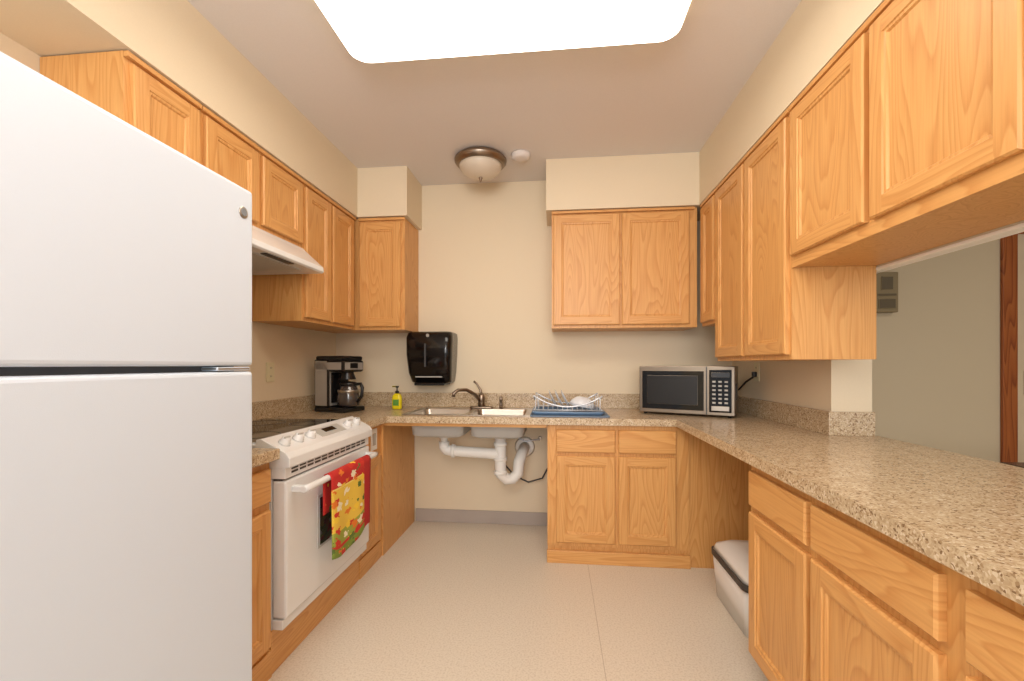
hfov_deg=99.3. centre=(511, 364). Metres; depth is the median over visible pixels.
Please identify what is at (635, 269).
upper cabinet
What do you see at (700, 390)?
microwave oven
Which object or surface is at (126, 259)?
refrigerator
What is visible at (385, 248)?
upper cabinet
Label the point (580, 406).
dish drying rack
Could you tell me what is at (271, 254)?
range hood
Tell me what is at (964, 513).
countertop
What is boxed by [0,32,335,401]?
wall
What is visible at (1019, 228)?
header
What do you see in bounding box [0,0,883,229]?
soffit
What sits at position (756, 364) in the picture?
wall outlet
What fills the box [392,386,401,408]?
soap dispenser bottle
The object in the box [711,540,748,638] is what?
waste bin
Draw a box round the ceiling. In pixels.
[188,0,800,185]
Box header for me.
[876,223,1023,273]
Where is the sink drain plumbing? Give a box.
[439,436,546,483]
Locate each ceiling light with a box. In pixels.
[315,0,691,62]
[454,146,506,181]
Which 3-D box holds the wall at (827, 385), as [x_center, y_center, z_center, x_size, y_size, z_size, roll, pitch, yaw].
[1.389,-0.085,0.663,0.170,2.530,4.800,0,0,6]
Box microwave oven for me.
[640,366,756,417]
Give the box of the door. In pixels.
[1018,234,1023,461]
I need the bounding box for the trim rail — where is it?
[384,423,546,427]
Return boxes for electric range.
[252,416,377,630]
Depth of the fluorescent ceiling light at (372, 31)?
1.61 m
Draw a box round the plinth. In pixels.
[269,557,358,673]
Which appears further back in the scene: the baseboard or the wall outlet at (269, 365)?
the baseboard
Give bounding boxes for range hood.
[252,225,323,274]
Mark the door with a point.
(1020, 236)
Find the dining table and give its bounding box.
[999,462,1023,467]
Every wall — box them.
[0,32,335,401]
[336,180,999,519]
[732,220,1023,411]
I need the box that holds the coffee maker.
[314,356,364,412]
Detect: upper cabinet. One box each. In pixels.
[40,50,201,162]
[198,106,303,246]
[252,180,355,329]
[316,217,417,332]
[552,206,696,331]
[700,189,716,326]
[715,108,875,360]
[789,0,1023,267]
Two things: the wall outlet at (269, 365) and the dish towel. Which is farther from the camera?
the wall outlet at (269, 365)
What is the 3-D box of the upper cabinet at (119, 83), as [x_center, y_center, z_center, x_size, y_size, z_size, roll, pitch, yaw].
[-1.376,-0.625,1.560,0.323,0.770,0.295,0,0,6]
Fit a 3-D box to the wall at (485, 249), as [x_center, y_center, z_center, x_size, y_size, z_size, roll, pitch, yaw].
[1.577,-0.085,3.107,6.090,2.530,0.100,0,0,6]
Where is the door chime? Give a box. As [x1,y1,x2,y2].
[876,272,897,312]
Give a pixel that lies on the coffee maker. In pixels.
(334, 392)
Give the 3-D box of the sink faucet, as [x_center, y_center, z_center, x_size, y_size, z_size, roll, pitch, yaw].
[-0.257,0.213,3.077,0.369,0.196,0.128,0,0,-20]
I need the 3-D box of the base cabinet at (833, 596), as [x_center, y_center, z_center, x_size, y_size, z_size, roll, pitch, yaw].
[1.039,0.768,0.548,0.553,0.823,2.100,0,0,6]
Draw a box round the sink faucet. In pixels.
[452,381,502,408]
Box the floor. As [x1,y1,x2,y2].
[268,520,768,680]
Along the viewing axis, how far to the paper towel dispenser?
3.07 m
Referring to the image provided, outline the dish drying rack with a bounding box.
[530,390,609,417]
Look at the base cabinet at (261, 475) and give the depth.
1.58 m
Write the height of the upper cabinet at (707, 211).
0.770 m
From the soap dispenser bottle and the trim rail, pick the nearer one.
the trim rail
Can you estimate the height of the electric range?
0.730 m
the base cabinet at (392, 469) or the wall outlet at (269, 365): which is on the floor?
the base cabinet at (392, 469)
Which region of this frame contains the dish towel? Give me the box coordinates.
[323,455,370,559]
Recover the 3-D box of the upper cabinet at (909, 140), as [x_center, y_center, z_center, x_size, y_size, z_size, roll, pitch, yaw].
[1.195,-0.694,1.251,0.324,0.632,0.880,0,0,6]
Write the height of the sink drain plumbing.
0.478 m
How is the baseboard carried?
attached to the wall at (485, 249)
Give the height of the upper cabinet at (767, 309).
0.990 m
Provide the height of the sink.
0.154 m
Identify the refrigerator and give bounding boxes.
[0,51,251,680]
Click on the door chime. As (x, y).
(886, 282)
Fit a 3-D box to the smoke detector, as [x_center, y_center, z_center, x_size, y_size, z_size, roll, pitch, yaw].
[0.057,-1.331,2.788,0.124,0.036,0.124,0,0,6]
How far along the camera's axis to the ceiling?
2.13 m
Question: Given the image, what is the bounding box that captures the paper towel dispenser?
[406,331,457,385]
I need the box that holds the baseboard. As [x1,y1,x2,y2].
[416,508,546,525]
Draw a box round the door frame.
[1000,232,1023,461]
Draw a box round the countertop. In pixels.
[252,392,1023,605]
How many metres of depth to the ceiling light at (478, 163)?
2.74 m
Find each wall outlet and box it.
[266,362,273,381]
[754,362,759,380]
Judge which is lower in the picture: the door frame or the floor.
the floor
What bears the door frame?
attached to the wall at (485, 249)
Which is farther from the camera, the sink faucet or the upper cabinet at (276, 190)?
the sink faucet
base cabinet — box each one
[252,463,271,680]
[359,424,413,578]
[547,425,750,568]
[749,465,1023,680]
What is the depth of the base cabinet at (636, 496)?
2.54 m
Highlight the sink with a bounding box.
[401,407,532,438]
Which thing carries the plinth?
on the floor
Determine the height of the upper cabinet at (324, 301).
0.770 m
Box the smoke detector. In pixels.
[511,149,530,161]

